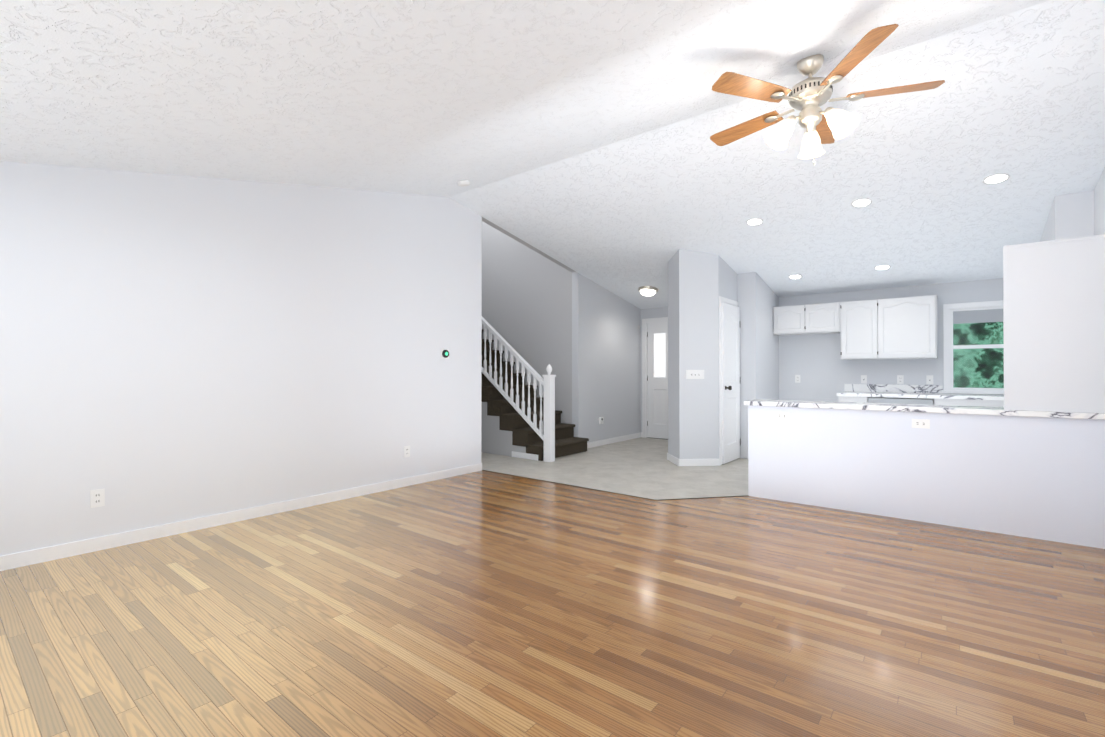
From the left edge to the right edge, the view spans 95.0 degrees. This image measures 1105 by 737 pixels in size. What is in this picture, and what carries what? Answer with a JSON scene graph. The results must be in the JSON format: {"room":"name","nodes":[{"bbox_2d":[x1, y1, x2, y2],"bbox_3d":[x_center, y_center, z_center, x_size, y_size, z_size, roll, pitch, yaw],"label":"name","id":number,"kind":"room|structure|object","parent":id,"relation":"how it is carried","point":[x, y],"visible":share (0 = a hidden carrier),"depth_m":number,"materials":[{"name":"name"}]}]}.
{"room":"empty living room","nodes":[
{"label":"empty living room","id":0,"kind":"room"},
{"bbox_2d":[0,161,481,555],"bbox_3d":[-2.432,-0.485,4.079,0.120,3.350,4.970,0,0,38],"label":"wall","id":1,"kind":"structure","parent":0,"point":[175,348],"depth_m":3.84,"materials":[{"name":"white paint"}]},
{"bbox_2d":[90,488,104,507],"bbox_3d":[-2.963,0.845,3.298,0.008,0.114,0.070,0,0,38],"label":"electrical outlet","id":2,"kind":"object","parent":1,"relation":"attached to","point":[97,497],"visible":1,"depth_m":3.30,"materials":[{"name":"white plastic"}]},
{"bbox_2d":[0,463,481,570],"bbox_3d":[-2.328,1.147,4.091,0.014,0.085,4.834,0,0,38],"label":"baseboard","id":3,"kind":"structure","parent":1,"relation":"attached to","point":[29,557],"depth_m":3.74,"materials":[{"name":"white wood"}]},
{"bbox_2d":[404,446,409,457],"bbox_3d":[-1.483,0.846,5.162,0.008,0.114,0.070,0,0,38],"label":"electrical outlet","id":4,"kind":"object","parent":1,"relation":"attached to","point":[406,451],"visible":1,"depth_m":5.15,"materials":[{"name":"white plastic"}]},
{"bbox_2d":[441,349,448,358],"bbox_3d":[-1.169,-0.161,5.545,0.032,0.110,0.110,0,0,38],"label":"thermostat","id":5,"kind":"object","parent":1,"relation":"attached to","point":[444,353],"visible":1,"depth_m":5.53,"materials":[{"name":"white plastic"}]},
{"bbox_2d":[482,217,575,423],"bbox_3d":[-1.683,-1.246,7.920,3.720,4.920,2.210,0,0,38],"label":"wall","id":6,"kind":"structure","parent":0,"point":[527,302],"depth_m":8.10,"materials":[{"name":"grey paint"}]},
{"bbox_2d":[0,470,1104,736],"bbox_3d":[-0.058,1.181,2.675,5.430,0.001,5.700,0,0,38],"label":"floor","id":7,"kind":"structure","parent":0,"point":[482,604],"depth_m":2.32,"materials":[{"name":"brown wood"}]},
{"bbox_2d":[483,470,748,499],"bbox_3d":[0.505,1.196,5.365,2.866,0.004,0.705,0,0,38],"label":"trim","id":8,"kind":"structure","parent":7,"relation":"on","point":[619,493],"depth_m":4.79,"materials":[{"name":"brown wood"}]},
{"bbox_2d":[0,0,1104,308],"bbox_3d":[0.978,-1.523,3.925,5.421,1.089,9.000,0,0,38],"label":"ceiling","id":9,"kind":"structure","parent":0,"point":[574,134],"depth_m":3.21,"materials":[{"name":"white paint"}]},
{"bbox_2d":[457,180,470,186],"bbox_3d":[-0.871,-1.819,4.975,0.132,0.058,0.132,0,0,38],"label":"smoke detector","id":10,"kind":"object","parent":9,"relation":"attached to","point":[462,183],"visible":1,"depth_m":4.93,"materials":[{"name":"white plastic"}]},
{"bbox_2d":[638,286,657,295],"bbox_3d":[1.490,-1.202,7.895,0.300,0.145,0.300,0,0,38],"label":"light","id":11,"kind":"object","parent":9,"relation":"attached to","point":[647,290],"visible":0.96,"depth_m":7.80,"materials":[{"name":"white glass"}]},
{"bbox_2d":[746,218,762,225],"bbox_3d":[2.138,-1.550,5.353,0.170,0.036,0.168,0,0,38],"label":"recessed light","id":12,"kind":"object","parent":9,"relation":"in","point":[755,221],"visible":1,"depth_m":5.35,"materials":[{"name":"white"}]},
{"bbox_2d":[788,274,802,278],"bbox_3d":[3.220,-1.215,6.713,0.170,0.036,0.168,0,0,38],"label":"recessed light","id":13,"kind":"object","parent":9,"relation":"in","point":[795,276],"visible":1,"depth_m":6.71,"materials":[{"name":"white"}]},
{"bbox_2d":[710,24,944,164],"bbox_3d":[1.553,-1.530,3.058,1.289,0.687,1.255,0,0,38],"label":"ceiling fan","id":14,"kind":"object","parent":9,"relation":"hanging from","point":[809,96],"visible":0.98,"depth_m":2.94,"materials":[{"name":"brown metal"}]},
{"bbox_2d":[851,198,871,206],"bbox_3d":[2.898,-1.554,4.750,0.170,0.036,0.168,0,0,38],"label":"recessed light","id":15,"kind":"object","parent":9,"relation":"in","point":[862,202],"visible":1,"depth_m":4.75,"materials":[{"name":"white"}]},
{"bbox_2d":[874,265,890,269],"bbox_3d":[3.980,-1.219,6.110,0.170,0.036,0.168,0,0,38],"label":"recessed light","id":16,"kind":"object","parent":9,"relation":"in","point":[881,267],"visible":1,"depth_m":6.11,"materials":[{"name":"white"}]},
{"bbox_2d":[982,173,1009,183],"bbox_3d":[3.642,-1.557,4.159,0.170,0.036,0.168,0,0,38],"label":"recessed light","id":17,"kind":"object","parent":9,"relation":"in","point":[996,178],"visible":1,"depth_m":4.16,"materials":[{"name":"white"}]},
{"bbox_2d":[572,272,640,442],"bbox_3d":[0.930,-0.459,8.311,0.120,3.350,1.900,0,0,38],"label":"wall","id":18,"kind":"structure","parent":0,"point":[606,354],"depth_m":8.08,"materials":[{"name":"white paint"}]},
{"bbox_2d":[599,417,603,423],"bbox_3d":[0.768,0.819,7.972,0.037,0.110,0.080,0,0,38],"label":"electrical outlet","id":19,"kind":"object","parent":18,"relation":"attached to","point":[601,420],"visible":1,"depth_m":7.95,"materials":[{"name":"white plastic"}]},
{"bbox_2d":[587,432,641,447],"bbox_3d":[0.983,1.173,8.258,0.016,0.085,1.900,0,0,38],"label":"baseboard","id":20,"kind":"structure","parent":18,"relation":"attached to","point":[637,435],"depth_m":8.26,"materials":[{"name":"white wood"}]},
{"bbox_2d":[481,437,747,499],"bbox_3d":[1.046,1.209,6.919,9.180,0.001,4.320,0,0,38],"label":"floor","id":21,"kind":"structure","parent":0,"point":[642,467],"depth_m":5.92,"materials":[{"name":"tile"}]},
{"bbox_2d":[481,329,588,460],"bbox_3d":[-1.255,-0.210,8.156,3.738,2.850,1.050,0,0,38],"label":"stairs","id":22,"kind":"structure","parent":21,"relation":"on","point":[507,429],"depth_m":7.20,"materials":[{"name":"brown carpet"}]},
{"bbox_2d":[481,317,555,461],"bbox_3d":[-1.408,-0.652,7.672,3.615,3.728,0.128,0,0,38],"label":"stair railing","id":23,"kind":"object","parent":22,"relation":"on","point":[547,382],"visible":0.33,"depth_m":6.79,"materials":[{"name":"white wood"}]},
{"bbox_2d":[839,396,868,402],"bbox_3d":[4.012,0.781,6.685,0.320,0.848,0.600,0,0,38],"label":"base cabinet","id":24,"kind":"object","parent":21,"relation":"on","point":[841,398],"depth_m":6.45,"materials":[{"name":"white wood"}]},
{"bbox_2d":[868,397,933,404],"bbox_3d":[4.221,0.784,6.152,0.650,0.838,0.130,0,0,38],"label":"dishwasher","id":25,"kind":"object","parent":21,"relation":"on","point":[902,401],"visible":0.15,"depth_m":6.13,"materials":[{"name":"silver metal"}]},
{"bbox_2d":[871,397,930,398],"bbox_3d":[4.425,0.780,6.408,0.670,0.848,0.520,0,0,38],"label":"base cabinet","id":26,"kind":"object","parent":21,"relation":"on","point":[871,397],"depth_m":6.16,"materials":[{"name":"white wood"}]},
{"bbox_2d":[933,399,1003,406],"bbox_3d":[4.995,0.777,5.904,0.850,0.848,0.600,0,0,38],"label":"base cabinet","id":27,"kind":"object","parent":21,"relation":"on","point":[985,403],"depth_m":5.74,"materials":[{"name":"white wood"}]},
{"bbox_2d":[836,391,1003,399],"bbox_3d":[4.589,0.333,6.204,1.865,0.040,0.639,0,0,38],"label":"countertop","id":28,"kind":"structure","parent":27,"relation":"on","point":[932,395],"depth_m":6.08,"materials":[{"name":"stone"}]},
{"bbox_2d":[668,249,778,458],"bbox_3d":[2.349,-0.467,7.011,0.920,3.350,2.170,0,0,38],"label":"wall","id":29,"kind":"structure","parent":0,"point":[699,283],"depth_m":6.30,"materials":[{"name":"white paint"}]},
{"bbox_2d":[667,453,719,465],"bbox_3d":[1.710,1.161,6.357,0.668,0.085,0.394,0,0,38],"label":"baseboard","id":30,"kind":"structure","parent":29,"relation":"attached to","point":[679,462],"depth_m":6.26,"materials":[{"name":"white wood"}]},
{"bbox_2d":[686,370,703,378],"bbox_3d":[1.759,0.074,6.258,0.217,0.099,0.013,0,0,-6],"label":"light switch","id":31,"kind":"object","parent":29,"relation":"attached to","point":[694,374],"visible":1,"depth_m":6.25,"materials":[{"name":"white plastic"}]},
{"bbox_2d":[719,296,737,464],"bbox_3d":[2.293,0.153,6.570,0.013,2.105,0.685,0,0,38],"label":"door frame","id":32,"kind":"structure","parent":29,"relation":"attached to","point":[728,301],"depth_m":6.31,"materials":[{"name":"white wood"}]},
{"bbox_2d":[722,302,740,463],"bbox_3d":[2.347,0.185,6.558,0.112,2.020,0.624,0,0,38],"label":"pantry door","id":33,"kind":"structure","parent":29,"relation":"in","point":[731,441],"depth_m":6.55,"materials":[{"name":"white wood"}]},
{"bbox_2d":[641,278,1003,431],"bbox_3d":[3.672,-0.465,7.423,5.520,3.350,0.120,0,0,38],"label":"wall","id":34,"kind":"structure","parent":0,"point":[820,367],"depth_m":7.04,"materials":[{"name":"white paint"}]},
{"bbox_2d":[642,317,667,439],"bbox_3d":[2.035,0.169,8.710,1.030,2.100,0.134,0,0,38],"label":"door frame","id":35,"kind":"structure","parent":34,"relation":"attached to","point":[645,322],"depth_m":8.95,"materials":[{"name":"white wood"}]},
{"bbox_2d":[647,322,667,438],"bbox_3d":[1.982,0.208,8.652,0.852,2.005,0.150,0,0,38],"label":"front door","id":36,"kind":"structure","parent":34,"relation":"in","point":[657,380],"depth_m":8.82,"materials":[{"name":"white wood"}]},
{"bbox_2d":[773,305,804,334],"bbox_3d":[3.452,-0.690,7.311,0.424,0.400,0.330,0,0,38],"label":"upper cabinet","id":37,"kind":"object","parent":34,"relation":"attached to","point":[787,320],"depth_m":7.18,"materials":[{"name":"white wood"}]},
{"bbox_2d":[795,375,799,382],"bbox_3d":[3.586,0.150,7.406,0.070,0.114,0.008,0,0,38],"label":"electrical outlet","id":38,"kind":"object","parent":34,"relation":"attached to","point":[797,378],"visible":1,"depth_m":7.41,"materials":[{"name":"white plastic"}]},
{"bbox_2d":[805,302,840,334],"bbox_3d":[3.787,-0.692,7.045,0.431,0.400,0.330,0,0,38],"label":"upper cabinet","id":39,"kind":"object","parent":34,"relation":"attached to","point":[822,318],"depth_m":6.92,"materials":[{"name":"white wood"}]},
{"bbox_2d":[837,299,880,358],"bbox_3d":[4.121,-0.508,6.778,0.424,0.770,0.330,0,0,38],"label":"upper cabinet","id":40,"kind":"object","parent":34,"relation":"attached to","point":[859,340],"depth_m":6.65,"materials":[{"name":"white wood"}]},
{"bbox_2d":[861,375,866,383],"bbox_3d":[4.234,0.147,6.888,0.070,0.114,0.013,0,0,38],"label":"electrical outlet","id":41,"kind":"object","parent":34,"relation":"attached to","point":[863,379],"visible":1,"depth_m":6.88,"materials":[{"name":"white plastic"}]},
{"bbox_2d":[844,384,942,392],"bbox_3d":[4.474,0.263,6.691,1.080,0.104,0.020,0,0,38],"label":"backsplash","id":42,"kind":"structure","parent":34,"relation":"attached to","point":[893,388],"depth_m":6.67,"materials":[{"name":"stone"}]},
{"bbox_2d":[897,375,903,383],"bbox_3d":[4.556,0.146,6.635,0.070,0.114,0.008,0,0,38],"label":"electrical outlet","id":43,"kind":"object","parent":34,"relation":"attached to","point":[900,379],"visible":1,"depth_m":6.63,"materials":[{"name":"white plastic"}]},
{"bbox_2d":[877,295,937,358],"bbox_3d":[4.524,-0.510,6.458,0.605,0.770,0.330,0,0,38],"label":"upper cabinet","id":44,"kind":"object","parent":34,"relation":"attached to","point":[898,328],"depth_m":6.33,"materials":[{"name":"white wood"}]},
{"bbox_2d":[926,375,932,383],"bbox_3d":[4.798,0.144,6.440,0.070,0.114,0.013,0,0,38],"label":"electrical outlet","id":45,"kind":"object","parent":34,"relation":"attached to","point":[929,379],"visible":1,"depth_m":6.44,"materials":[{"name":"white plastic"}]},
{"bbox_2d":[942,300,1003,393],"bbox_3d":[5.221,-0.250,6.140,0.799,1.115,0.110,0,0,38],"label":"kitchen window","id":46,"kind":"structure","parent":34,"relation":"in","point":[975,312],"depth_m":6.24,"materials":[{"name":"white wood"}]},
{"bbox_2d":[748,405,1104,548],"bbox_3d":[2.886,0.766,4.125,2.420,0.848,0.330,0,0,38],"label":"wall","id":47,"kind":"structure","parent":0,"point":[1042,478],"depth_m":3.85,"materials":[{"name":"white paint"}]},
{"bbox_2d":[775,412,788,419],"bbox_3d":[2.068,0.428,4.561,0.114,0.070,0.008,0,0,38],"label":"outlet","id":48,"kind":"object","parent":47,"relation":"attached to","point":[781,415],"visible":1,"depth_m":4.56,"materials":[{"name":"white plastic"}]},
{"bbox_2d":[912,419,929,428],"bbox_3d":[2.859,0.429,3.933,0.114,0.070,0.008,0,0,38],"label":"outlet","id":49,"kind":"object","parent":47,"relation":"attached to","point":[921,423],"visible":1,"depth_m":3.93,"materials":[{"name":"white plastic"}]},
{"bbox_2d":[744,399,1104,419],"bbox_3d":[2.878,0.320,4.144,2.448,0.040,0.415,0,0,38],"label":"countertop","id":50,"kind":"structure","parent":47,"relation":"on","point":[975,410],"depth_m":3.97,"materials":[{"name":"stone"}]},
{"bbox_2d":[1003,234,1104,412],"bbox_3d":[3.481,-0.292,3.447,0.613,1.174,0.030,0,0,38],"label":"wall","id":51,"kind":"structure","parent":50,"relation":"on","point":[1054,320],"depth_m":3.46,"materials":[{"name":"white paint"}]},
{"bbox_2d":[1040,167,1104,241],"bbox_3d":[2.948,-0.496,2.354,0.350,3.350,8.960,0,0,38],"label":"wall","id":52,"kind":"structure","parent":0,"point":[1078,214],"depth_m":4.22,"materials":[{"name":"white paint"}]},
{"label":"outside","id":53,"kind":"structure","parent":0,"visible":0},
{"bbox_2d":[953,322,1003,387],"bbox_3d":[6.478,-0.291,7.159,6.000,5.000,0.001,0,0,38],"label":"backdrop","id":54,"kind":"structure","parent":53,"point":[982,368],"depth_m":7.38,"materials":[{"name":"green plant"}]}
]}

